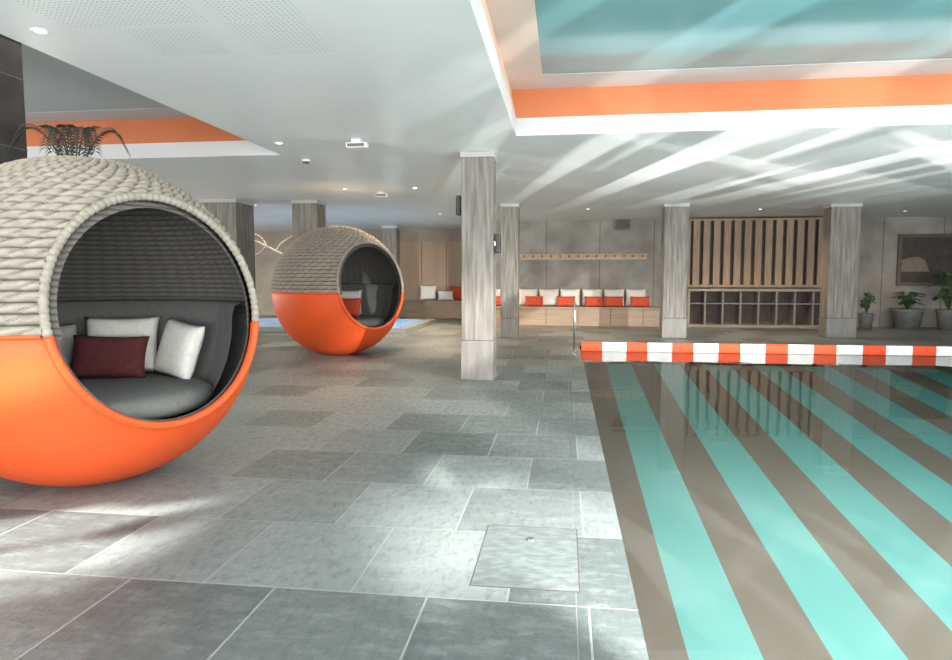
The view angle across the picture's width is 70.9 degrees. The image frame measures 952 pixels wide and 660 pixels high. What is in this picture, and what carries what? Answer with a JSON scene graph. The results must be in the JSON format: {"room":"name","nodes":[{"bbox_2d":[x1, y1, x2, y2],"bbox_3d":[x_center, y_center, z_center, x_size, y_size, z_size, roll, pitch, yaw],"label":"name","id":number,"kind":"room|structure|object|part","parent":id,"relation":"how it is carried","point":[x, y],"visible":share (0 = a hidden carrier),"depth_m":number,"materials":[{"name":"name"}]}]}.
{"room":"indoor swimming pool","nodes":[
{"label":"indoor swimming pool","id":0,"kind":"room"},
{"bbox_2d":[21,43,170,112],"bbox_3d":[-5.914,-2.474,4.733,5.390,0.076,7.320,1,5,7],"label":"ceiling","id":1,"kind":"structure","parent":0,"point":[51,84],"depth_m":7.42,"materials":[{"name":"grey paint"}]},
{"bbox_2d":[25,108,193,122],"bbox_3d":[-5.944,-2.458,4.738,6.050,0.050,8.320,1,5,7],"label":"recess border","id":2,"kind":"structure","parent":1,"relation":"attached to","point":[149,113],"depth_m":8.51,"materials":[{"name":"white paint"}]},
{"bbox_2d":[26,118,244,146],"bbox_3d":[-5.944,-2.273,4.753,6.050,0.320,8.320,1,5,7],"label":"band","id":3,"kind":"object","parent":1,"relation":"attached to","point":[170,130],"depth_m":8.68,"materials":[{"name":"orange paint"}]},
{"bbox_2d":[254,229,460,315],"bbox_3d":[-5.710,-1.900,22.433,12.800,2.840,0.150,1,5,7],"label":"wall","id":4,"kind":"structure","parent":0,"point":[265,262],"depth_m":22.44,"materials":[{"name":"beige paint"}]},
{"bbox_2d":[254,233,292,254],"bbox_3d":[-4.542,-1.047,15.087,1.569,2.300,0.400,1,5,7],"label":"sculpture","id":5,"kind":"object","parent":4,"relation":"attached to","point":[261,243],"visible":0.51,"depth_m":15.02,"materials":[{"name":"white plastic"}]},
{"bbox_2d":[400,241,460,316],"bbox_3d":[-1.068,-1.649,21.739,3.109,2.450,0.050,1,5,7],"label":"wall panel","id":6,"kind":"object","parent":4,"relation":"attached to","point":[433,252],"visible":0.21,"depth_m":21.74,"materials":[{"name":"brown wood"}]},
{"bbox_2d":[421,241,446,290],"bbox_3d":[-1.366,-1.650,21.750,2.475,2.450,0.006,1,5,7],"label":"joint","id":7,"kind":"object","parent":4,"relation":"attached to","point":[421,241],"visible":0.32,"depth_m":21.71,"materials":[{"name":"brown wood"}]},
{"bbox_2d":[0,315,951,659],"bbox_3d":[-0.873,0.669,8.769,26.000,0.120,27.000,1,5,7],"label":"floor","id":8,"kind":"structure","parent":0,"point":[342,507],"depth_m":3.61,"materials":[{"name":"tile"}]},
{"bbox_2d":[0,34,27,163],"bbox_3d":[-4.312,-0.835,5.785,0.726,3.350,0.366,1,5,7],"label":"pillar","id":9,"kind":"structure","parent":8,"relation":"on","point":[12,103],"depth_m":5.68,"materials":[{"name":"black tile"}]},
{"bbox_2d":[9,123,131,158],"bbox_3d":[-3.430,-0.470,5.766,0.847,2.626,0.618,1,5,7],"label":"potted palm","id":10,"kind":"object","parent":8,"relation":"on","point":[68,128],"visible":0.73,"depth_m":5.58,"materials":[{"name":"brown plant"}]},
{"bbox_2d":[0,155,258,486],"bbox_3d":[-2.580,-0.071,4.374,1.936,2.050,2.104,3,5,30],"label":"pod","id":11,"kind":"object","parent":8,"relation":"on","point":[81,237],"visible":0.94,"depth_m":3.93,"materials":[{"name":"orange plastic"}]},
{"bbox_2d":[57,323,76,367],"bbox_3d":[-3.039,0.156,4.729,0.173,0.388,0.461,3,6,34],"label":"throw pillow","id":12,"kind":"object","parent":11,"relation":"on","point":[66,345],"visible":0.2,"depth_m":4.80,"materials":[{"name":"grey fabric"}]},
{"bbox_2d":[71,335,149,377],"bbox_3d":[-2.604,0.190,4.745,0.510,0.314,0.187,-1,5,-13],"label":"throw pillow","id":13,"kind":"object","parent":11,"relation":"on","point":[93,356],"visible":0.98,"depth_m":4.69,"materials":[{"name":"red fabric"}]},
{"bbox_2d":[85,316,159,370],"bbox_3d":[-2.651,0.105,4.998,0.521,0.408,0.176,-1,5,-12],"label":"throw pillow","id":14,"kind":"object","parent":11,"relation":"on","point":[145,326],"visible":0.49,"depth_m":4.98,"materials":[{"name":"beige fabric"}]},
{"bbox_2d":[0,318,251,486],"bbox_3d":[-2.582,0.452,4.417,1.891,1.001,2.064,3,5,30],"label":"bowl","id":15,"kind":"object","parent":11,"relation":"on","point":[60,428],"depth_m":3.79,"materials":[{"name":"orange plastic"}]},
{"bbox_2d":[77,373,213,419],"bbox_3d":[-2.542,0.451,4.394,1.520,0.165,1.520,3,5,30],"label":"seat cushion","id":16,"kind":"object","parent":11,"relation":"on","point":[156,396],"depth_m":4.24,"materials":[{"name":"grey fabric"}]},
{"bbox_3d":[-2.643,0.138,4.428,1.632,0.625,1.946,3,5,30],"label":"backrest","id":17,"kind":"part","parent":11,"relation":"part of","materials":[{"name":"grey fabric"}]},
{"bbox_2d":[154,317,204,378],"bbox_3d":[-2.158,0.142,4.853,0.483,0.453,0.195,3,6,36],"label":"throw pillow","id":18,"kind":"object","parent":11,"relation":"on","point":[180,345],"visible":0.97,"depth_m":4.76,"materials":[{"name":"beige fabric"}]},
{"bbox_2d":[198,199,255,292],"bbox_3d":[-5.079,-1.210,13.728,0.804,2.840,0.804,1,5,7],"label":"concrete column","id":19,"kind":"structure","parent":8,"relation":"on","point":[236,215],"depth_m":13.35,"materials":[{"name":"stone"}]},
{"bbox_2d":[291,200,325,340],"bbox_3d":[-3.417,-1.213,13.771,0.544,2.840,0.544,1,5,7],"label":"concrete column","id":20,"kind":"structure","parent":8,"relation":"on","point":[307,215],"depth_m":13.44,"materials":[{"name":"concrete"}]},
{"bbox_2d":[270,226,403,354],"bbox_3d":[-2.401,-0.678,11.367,2.033,2.153,2.209,4,6,38],"label":"pod","id":21,"kind":"object","parent":8,"relation":"on","point":[309,280],"visible":0.99,"depth_m":10.64,"materials":[{"name":"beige plastic"}]},
{"bbox_2d":[272,291,400,354],"bbox_3d":[-2.402,-0.128,11.413,1.986,1.051,2.167,4,6,38],"label":"bowl","id":22,"kind":"object","parent":21,"relation":"on","point":[319,321],"depth_m":10.61,"materials":[{"name":"orange plastic"}]},
{"bbox_2d":[341,290,361,314],"bbox_3d":[-2.295,-0.500,12.007,0.500,0.449,0.175,0,5,3],"label":"throw pillow","id":23,"kind":"object","parent":21,"relation":"on","point":[347,294],"visible":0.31,"depth_m":11.97,"materials":[{"name":"beige fabric"}]},
{"bbox_2d":[342,298,361,315],"bbox_3d":[-2.250,-0.402,11.713,0.500,0.316,0.188,1,5,12],"label":"throw pillow","id":24,"kind":"object","parent":21,"relation":"on","point":[352,305],"visible":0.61,"depth_m":11.64,"materials":[{"name":"red fabric"}]},
{"bbox_2d":[352,316,383,326],"bbox_3d":[-2.364,-0.128,11.383,1.596,0.173,1.596,4,6,38],"label":"seat cushion","id":25,"kind":"object","parent":21,"relation":"on","point":[369,321],"depth_m":11.09,"materials":[{"name":"grey fabric"}]},
{"bbox_3d":[-2.461,-0.459,11.432,1.713,0.656,2.043,4,6,38],"label":"backrest","id":26,"kind":"part","parent":21,"relation":"part of","materials":[{"name":"grey fabric"}]},
{"bbox_2d":[258,317,435,333],"bbox_3d":[-4.159,-0.143,17.485,5.600,0.120,3.700,1,5,7],"label":"plunge pool","id":27,"kind":"object","parent":8,"relation":"on","point":[266,324],"visible":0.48,"depth_m":16.82,"materials":[{"name":"liquid"}]},
{"bbox_2d":[381,226,400,317],"bbox_3d":[-2.606,-1.752,20.569,0.474,2.840,0.474,1,5,7],"label":"concrete column","id":28,"kind":"structure","parent":8,"relation":"on","point":[390,235],"depth_m":20.28,"materials":[{"name":"concrete"}]},
{"bbox_2d":[404,300,460,317],"bbox_3d":[-0.911,-0.670,21.406,2.682,0.550,0.680,1,5,7],"label":"bench","id":29,"kind":"object","parent":8,"relation":"on","point":[412,308],"visible":0.56,"depth_m":21.16,"materials":[{"name":"beige wood"}]},
{"bbox_2d":[420,285,436,299],"bbox_3d":[-1.543,-1.213,21.608,0.560,0.475,0.169,1,5,7],"label":"throw pillow","id":30,"kind":"object","parent":29,"relation":"on","point":[426,292],"visible":1,"depth_m":21.55,"materials":[{"name":"beige fabric"}]},
{"bbox_3d":[-0.911,-0.919,21.386,2.682,0.050,0.680,1,5,7],"label":"seat","id":31,"kind":"part","parent":29,"relation":"part of","materials":[{"name":"brown wood"}]},
{"bbox_2d":[438,291,453,299],"bbox_3d":[-0.954,-1.093,21.236,0.521,0.306,0.170,-1,5,-10],"label":"throw pillow","id":32,"kind":"object","parent":29,"relation":"on","point":[442,295],"visible":1,"depth_m":21.18,"materials":[{"name":"beige fabric"}]},
{"bbox_2d":[450,286,460,299],"bbox_3d":[-0.610,-1.184,21.437,0.460,0.435,0.157,1,5,7],"label":"throw pillow","id":33,"kind":"object","parent":29,"relation":"on","point":[457,290],"visible":0.68,"depth_m":21.38,"materials":[{"name":"red fabric"}]},
{"bbox_2d":[460,151,496,379],"bbox_3d":[0.039,-0.798,8.543,0.424,2.840,0.424,1,5,7],"label":"concrete column","id":34,"kind":"structure","parent":8,"relation":"on","point":[478,169],"depth_m":8.35,"materials":[{"name":"concrete"}]},
{"bbox_2d":[456,196,460,215],"bbox_3d":[-0.206,-1.574,8.460,0.080,0.240,0.146,1,5,7],"label":"wall speaker","id":35,"kind":"object","parent":34,"relation":"attached to","point":[458,198],"visible":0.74,"depth_m":8.39,"materials":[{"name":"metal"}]},
{"bbox_2d":[456,197,459,212],"bbox_3d":[-0.225,-1.569,8.392,0.040,0.200,0.006,1,5,7],"label":"grille","id":36,"kind":"object","parent":35,"relation":"attached to","point":[457,198],"depth_m":8.39,"materials":[{"name":"black metal"}]},
{"bbox_2d":[494,234,500,252],"bbox_3d":[0.270,-1.091,8.436,0.080,0.240,0.146,1,5,7],"label":"wall speaker","id":37,"kind":"object","parent":34,"relation":"attached to","point":[497,243],"visible":1,"depth_m":8.37,"materials":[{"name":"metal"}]},
{"bbox_2d":[496,235,498,250],"bbox_3d":[0.271,-1.085,8.365,0.040,0.200,0.006,1,5,7],"label":"grille","id":38,"kind":"object","parent":37,"relation":"attached to","point":[497,236],"depth_m":8.36,"materials":[{"name":"grey metal"}]},
{"bbox_2d":[500,203,519,337],"bbox_3d":[0.730,-1.259,14.356,0.404,2.840,0.404,1,5,7],"label":"concrete column","id":39,"kind":"structure","parent":8,"relation":"on","point":[510,213],"depth_m":14.17,"materials":[{"name":"stone"}]},
{"bbox_2d":[469,525,579,592],"bbox_3d":[0.247,1.052,3.136,0.463,0.007,0.700,1,5,7],"label":"floor hatch","id":40,"kind":"object","parent":8,"relation":"on","point":[515,557],"visible":1,"depth_m":3.08,"materials":[{"name":"tile"}]},
{"bbox_2d":[567,359,578,659],"bbox_3d":[5.018,1.081,3.526,8.945,0.108,18.110,1,5,7],"label":"joint","id":41,"kind":"object","parent":8,"relation":"on","point":[567,359],"visible":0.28,"depth_m":3.64,"materials":[{"name":"stone"}]},
{"bbox_2d":[496,306,659,325],"bbox_3d":[2.567,-0.390,18.192,4.707,0.500,0.690,1,5,7],"label":"bench","id":42,"kind":"object","parent":8,"relation":"on","point":[528,315],"visible":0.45,"depth_m":17.82,"materials":[{"name":"beige wood"}]},
{"bbox_2d":[496,296,499,305],"bbox_3d":[0.580,-0.796,18.316,0.500,0.277,0.164,1,5,7],"label":"throw pillow","id":43,"kind":"object","parent":42,"relation":"on","point":[497,297],"visible":0.13,"depth_m":18.25,"materials":[{"name":"red fabric"}]},
{"bbox_2d":[519,289,537,305],"bbox_3d":[1.437,-0.908,18.456,0.560,0.475,0.169,1,5,7],"label":"throw pillow","id":44,"kind":"object","parent":42,"relation":"on","point":[522,292],"visible":0.64,"depth_m":18.41,"materials":[{"name":"beige fabric"}]},
{"bbox_2d":[525,296,542,305],"bbox_3d":[1.580,-0.786,18.184,0.500,0.277,0.164,1,5,7],"label":"throw pillow","id":45,"kind":"object","parent":42,"relation":"on","point":[530,300],"visible":1,"depth_m":18.13,"materials":[{"name":"red fabric"}]},
{"bbox_2d":[539,289,558,305],"bbox_3d":[2.009,-0.902,18.381,0.560,0.475,0.169,1,5,7],"label":"throw pillow","id":46,"kind":"object","parent":42,"relation":"on","point":[549,295],"visible":0.91,"depth_m":18.32,"materials":[{"name":"beige fabric"}]},
{"bbox_2d":[557,296,574,305],"bbox_3d":[2.434,-0.777,18.072,0.500,0.277,0.164,1,5,7],"label":"throw pillow","id":47,"kind":"object","parent":42,"relation":"on","point":[561,300],"visible":0.95,"depth_m":18.02,"materials":[{"name":"red fabric"}]},
{"bbox_2d":[560,289,579,305],"bbox_3d":[2.577,-0.896,18.307,0.560,0.475,0.169,1,5,7],"label":"throw pillow","id":48,"kind":"object","parent":42,"relation":"on","point":[563,292],"visible":0.6,"depth_m":18.25,"materials":[{"name":"beige fabric"}]},
{"bbox_3d":[2.567,-0.614,18.174,4.707,0.050,0.690,1,5,7],"label":"seat","id":49,"kind":"part","parent":42,"relation":"part of","materials":[{"name":"beige wood"}]},
{"bbox_2d":[582,289,601,305],"bbox_3d":[3.167,-0.890,18.230,0.560,0.475,0.169,1,5,7],"label":"throw pillow","id":50,"kind":"object","parent":42,"relation":"on","point":[585,292],"visible":0.54,"depth_m":18.19,"materials":[{"name":"beige fabric"}]},
{"bbox_2d":[585,296,602,306],"bbox_3d":[3.173,-0.769,17.975,0.500,0.277,0.164,1,5,7],"label":"throw pillow","id":51,"kind":"object","parent":42,"relation":"on","point":[589,301],"visible":1,"depth_m":17.92,"materials":[{"name":"red fabric"}]},
{"bbox_2d":[604,296,622,306],"bbox_3d":[3.696,-0.764,17.907,0.500,0.277,0.164,1,5,7],"label":"throw pillow","id":52,"kind":"object","parent":42,"relation":"on","point":[609,301],"visible":1,"depth_m":17.85,"materials":[{"name":"red fabric"}]},
{"bbox_2d":[604,289,623,305],"bbox_3d":[3.751,-0.883,18.153,0.560,0.475,0.169,1,5,7],"label":"throw pillow","id":53,"kind":"object","parent":42,"relation":"on","point":[607,292],"visible":0.52,"depth_m":18.11,"materials":[{"name":"beige fabric"}]},
{"bbox_2d":[626,289,646,305],"bbox_3d":[4.331,-0.877,18.077,0.560,0.475,0.169,1,5,7],"label":"throw pillow","id":54,"kind":"object","parent":42,"relation":"on","point":[629,292],"visible":0.63,"depth_m":18.04,"materials":[{"name":"beige fabric"}]},
{"bbox_2d":[630,296,648,306],"bbox_3d":[4.369,-0.757,17.818,0.500,0.277,0.164,1,5,7],"label":"throw pillow","id":55,"kind":"object","parent":42,"relation":"on","point":[635,301],"visible":1,"depth_m":17.76,"materials":[{"name":"red fabric"}]},
{"bbox_2d":[567,344,648,659],"bbox_3d":[5.022,1.085,3.518,8.935,0.120,18.095,1,5,7],"label":"coping","id":56,"kind":"object","parent":8,"relation":"on","point":[609,623],"visible":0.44,"depth_m":3.19,"materials":[{"name":"stone"}]},
{"bbox_2d":[571,301,576,354],"bbox_3d":[1.679,-0.046,11.410,0.100,0.886,0.500,1,5,7],"label":"pool handrail","id":57,"kind":"object","parent":56,"relation":"on","point":[574,307],"visible":1,"depth_m":11.22,"materials":[{"name":"metal"}]},
{"bbox_3d":[1.679,-0.046,11.410,0.030,0.886,0.432,1,5,7],"label":"rail","id":58,"kind":"part","parent":57,"relation":"part of","materials":[{"name":"metal"}]},
{"bbox_2d":[659,203,689,337],"bbox_3d":[4.262,-1.262,14.391,0.524,2.840,0.474,1,5,7],"label":"concrete column","id":59,"kind":"structure","parent":8,"relation":"on","point":[675,217],"depth_m":14.18,"materials":[{"name":"concrete"}]},
{"bbox_2d":[686,288,819,327],"bbox_3d":[7.282,-0.578,17.402,3.531,1.000,0.610,1,5,7],"label":"storage shelf","id":60,"kind":"object","parent":8,"relation":"on","point":[706,307],"visible":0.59,"depth_m":17.42,"materials":[{"name":"beige wood"}]},
{"bbox_2d":[687,217,822,286],"bbox_3d":[7.279,-1.992,17.270,3.531,1.760,0.250,1,5,7],"label":"slatted screen","id":61,"kind":"object","parent":60,"relation":"on","point":[729,252],"visible":0.8,"depth_m":17.23,"materials":[{"name":"beige wood"}]},
{"bbox_2d":[818,203,862,337],"bbox_3d":[7.832,-1.262,14.391,0.624,2.840,0.474,1,5,7],"label":"concrete column","id":62,"kind":"structure","parent":8,"relation":"on","point":[841,222],"depth_m":14.19,"materials":[{"name":"stone"}]},
{"bbox_2d":[858,291,875,329],"bbox_3d":[9.766,-0.491,16.666,0.396,0.943,0.367,3,5,32],"label":"potted plant","id":63,"kind":"object","parent":8,"relation":"on","point":[865,319],"visible":1,"depth_m":16.61,"materials":[{"name":"green plant"}]},
{"bbox_3d":[9.751,-0.222,16.705,0.354,0.400,0.354,1,5,7],"label":"pot","id":64,"kind":"part","parent":63,"relation":"part of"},
{"bbox_2d":[890,290,926,328],"bbox_3d":[10.880,-0.515,16.817,0.850,0.967,0.786,1,5,7],"label":"potted plant","id":65,"kind":"object","parent":8,"relation":"on","point":[908,317],"visible":1,"depth_m":16.64,"materials":[{"name":"green plant"}]},
{"bbox_3d":[10.876,-0.284,16.855,0.749,0.500,0.749,1,5,7],"label":"pot","id":66,"kind":"part","parent":65,"relation":"part of","materials":[{"name":"grey concrete"}]},
{"bbox_2d":[926,270,951,329],"bbox_3d":[11.642,-0.751,16.537,0.914,1.482,0.885,4,6,43],"label":"potted plant","id":67,"kind":"object","parent":8,"relation":"on","point":[944,316],"visible":1,"depth_m":16.47,"materials":[{"name":"green plant"}]},
{"bbox_3d":[11.692,-0.260,16.547,0.541,0.500,0.541,1,5,7],"label":"pot","id":68,"kind":"part","parent":67,"relation":"part of","materials":[{"name":"grey concrete"}]},
{"bbox_2d":[0,0,951,230],"bbox_3d":[-0.873,-2.222,8.539,26.000,0.001,27.000,1,5,7],"label":"ceiling","id":69,"kind":"structure","parent":0,"point":[415,81],"depth_m":7.79,"materials":[{"name":"white paint"}]},
{"bbox_2d":[30,28,49,34],"bbox_3d":[-2.738,-1.874,4.195,0.110,0.007,0.110,1,5,7],"label":"recessed light","id":70,"kind":"object","parent":69,"relation":"in","point":[39,31],"visible":1,"depth_m":4.20,"materials":[{"name":"white paint"}]},
{"bbox_2d":[11,0,211,29],"bbox_3d":[-2.102,-1.848,3.836,0.950,0.001,0.550,1,5,7],"label":"ceiling panel","id":71,"kind":"structure","parent":69,"relation":"attached to","point":[70,14],"depth_m":3.90,"materials":[{"name":"white paint"}]},
{"bbox_2d":[27,140,279,158],"bbox_3d":[-5.944,-2.019,4.773,5.930,0.190,8.200,1,5,7],"label":"recess lip","id":72,"kind":"structure","parent":69,"relation":"attached to","point":[212,148],"depth_m":8.63,"materials":[{"name":"white paint"}]},
{"bbox_2d":[121,26,232,55],"bbox_3d":[-1.946,-1.892,4.391,0.500,0.001,0.500,1,5,7],"label":"ceiling perforation","id":73,"kind":"structure","parent":69,"relation":"attached to","point":[173,41],"depth_m":4.38,"materials":[{"name":"white metal"}]},
{"bbox_2d":[198,0,304,20],"bbox_3d":[-1.290,-1.843,3.780,0.500,0.001,0.450,1,5,7],"label":"ceiling perforation","id":74,"kind":"structure","parent":69,"relation":"attached to","point":[228,10],"depth_m":3.85,"materials":[{"name":"white metal"}]},
{"bbox_2d":[224,19,334,54],"bbox_3d":[-1.247,-1.886,4.318,0.500,0.001,0.600,1,5,7],"label":"ceiling perforation","id":75,"kind":"structure","parent":69,"relation":"attached to","point":[286,36],"depth_m":4.29,"materials":[{"name":"white metal"}]},
{"bbox_2d":[302,159,309,163],"bbox_3d":[-2.245,-2.220,8.822,0.110,0.050,0.110,1,5,7],"label":"smoke detector","id":76,"kind":"object","parent":69,"relation":"attached to","point":[305,161],"visible":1,"depth_m":8.78,"materials":[{"name":"white paint"}]},
{"bbox_2d":[346,139,367,148],"bbox_3d":[-1.342,-2.098,7.534,0.240,0.090,0.104,1,5,7],"label":"emergency light","id":77,"kind":"object","parent":69,"relation":"attached to","point":[355,143],"visible":1,"depth_m":7.49,"materials":[{"name":"white paint"}]},
{"bbox_2d":[347,143,363,146],"bbox_3d":[-1.349,-2.076,7.486,0.200,0.035,0.004,1,5,7],"label":"diffuser","id":78,"kind":"object","parent":77,"relation":"attached to","point":[348,144],"depth_m":7.49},
{"bbox_2d":[374,192,387,196],"bbox_3d":[-1.727,-2.463,12.142,0.240,0.090,0.104,1,5,7],"label":"emergency light","id":79,"kind":"object","parent":69,"relation":"attached to","point":[379,194],"visible":1,"depth_m":12.10,"materials":[{"name":"white paint"}]},
{"bbox_2d":[480,0,515,115],"bbox_3d":[-0.144,-2.143,3.112,0.060,0.320,8.570,1,5,7],"label":"band","id":80,"kind":"object","parent":69,"relation":"attached to","point":[483,2],"visible":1,"depth_m":5.47,"materials":[{"name":"paint"}]},
{"bbox_2d":[470,0,951,135],"bbox_3d":[3.921,-1.846,2.599,8.140,0.190,8.450,1,5,7],"label":"recess lip","id":81,"kind":"structure","parent":69,"relation":"attached to","point":[926,114],"depth_m":6.97,"materials":[{"name":"white paint"}]},
{"bbox_2d":[583,361,764,365],"bbox_3d":[5.250,1.816,4.409,8.700,1.717,15.800,1,5,7],"label":"wall","id":82,"kind":"structure","parent":0,"point":[634,361],"depth_m":12.58,"materials":[{"name":"tile"}]},
{"bbox_2d":[496,217,951,326],"bbox_3d":[6.739,-1.547,17.984,13.350,2.840,0.150,1,5,7],"label":"wall","id":83,"kind":"structure","parent":0,"point":[563,237],"depth_m":18.19,"materials":[{"name":"concrete"}]},
{"bbox_2d":[520,254,646,259],"bbox_3d":[2.926,-2.008,18.307,3.443,0.160,0.126,1,5,7],"label":"peg rail","id":84,"kind":"object","parent":83,"relation":"attached to","point":[522,256],"visible":1,"depth_m":18.33,"materials":[{"name":"beige wood"}]},
{"bbox_2d":[616,219,629,229],"bbox_3d":[3.970,-2.862,18.055,0.360,0.280,0.226,1,5,7],"label":"wall speaker","id":85,"kind":"object","parent":83,"relation":"attached to","point":[622,224],"visible":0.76,"depth_m":17.95,"materials":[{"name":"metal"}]},
{"bbox_2d":[617,220,628,227],"bbox_3d":[3.956,-2.853,17.946,0.300,0.220,0.006,1,5,7],"label":"grille","id":86,"kind":"object","parent":85,"relation":"attached to","point":[620,223],"depth_m":17.94,"materials":[{"name":"black plastic"}]},
{"bbox_2d":[546,217,945,326],"bbox_3d":[6.265,-1.546,17.968,11.615,2.840,0.004,1,5,7],"label":"joint","id":87,"kind":"object","parent":83,"relation":"attached to","point":[884,217],"visible":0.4,"depth_m":18.08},
{"bbox_2d":[896,234,951,285],"bbox_3d":[11.632,-1.804,17.206,1.449,1.336,0.060,1,5,7],"label":"framed picture","id":88,"kind":"object","parent":83,"relation":"attached to","point":[920,257],"visible":1,"depth_m":17.22,"materials":[{"name":"brown wood"}]},
{"bbox_2d":[535,0,951,73],"bbox_3d":[3.950,-2.302,2.559,7.600,0.076,7.570,1,5,7],"label":"ceiling","id":89,"kind":"structure","parent":0,"point":[575,36],"depth_m":5.65,"materials":[{"name":"teal paint"}]},
{"bbox_2d":[486,0,543,89],"bbox_3d":[0.004,-2.326,3.078,0.360,0.050,8.570,1,5,7],"label":"recess border","id":90,"kind":"structure","parent":89,"relation":"attached to","point":[514,22],"depth_m":5.81,"materials":[{"name":"beige paint"}]},
{"bbox_2d":[511,74,951,117],"bbox_3d":[3.921,-2.100,2.579,8.260,0.320,8.570,1,5,7],"label":"band","id":91,"kind":"object","parent":89,"relation":"attached to","point":[932,89],"visible":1,"depth_m":7.01,"materials":[{"name":"orange paint"}]},
{"bbox_2d":[543,58,951,88],"bbox_3d":[4.099,-2.283,2.541,7.900,0.050,8.570,1,5,7],"label":"recess border","id":92,"kind":"structure","parent":89,"relation":"attached to","point":[927,66],"depth_m":6.78,"materials":[{"name":"beige paint"}]},
{"bbox_2d":[583,363,951,659],"bbox_3d":[5.250,1.983,4.422,8.700,1.382,15.800,1,5,7],"label":"swimming pool","id":93,"kind":"structure","parent":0,"point":[767,514],"depth_m":6.33,"materials":[{"name":"teal liquid"}]},
{"bbox_2d":[580,347,951,380],"bbox_3d":[5.250,0.990,4.343,8.700,0.001,15.800,1,5,7],"label":"pool edge","id":94,"kind":"object","parent":93,"relation":"in","point":[937,367],"visible":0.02,"depth_m":10.55,"materials":[{"name":"tile"}]},
{"bbox_2d":[581,342,951,355],"bbox_3d":[5.996,0.338,11.478,8.270,0.166,0.030,1,5,7],"label":"barrier","id":95,"kind":"object","parent":94,"relation":"on","point":[585,346],"visible":1,"depth_m":11.58,"materials":[{"name":"plastic"}]}
]}

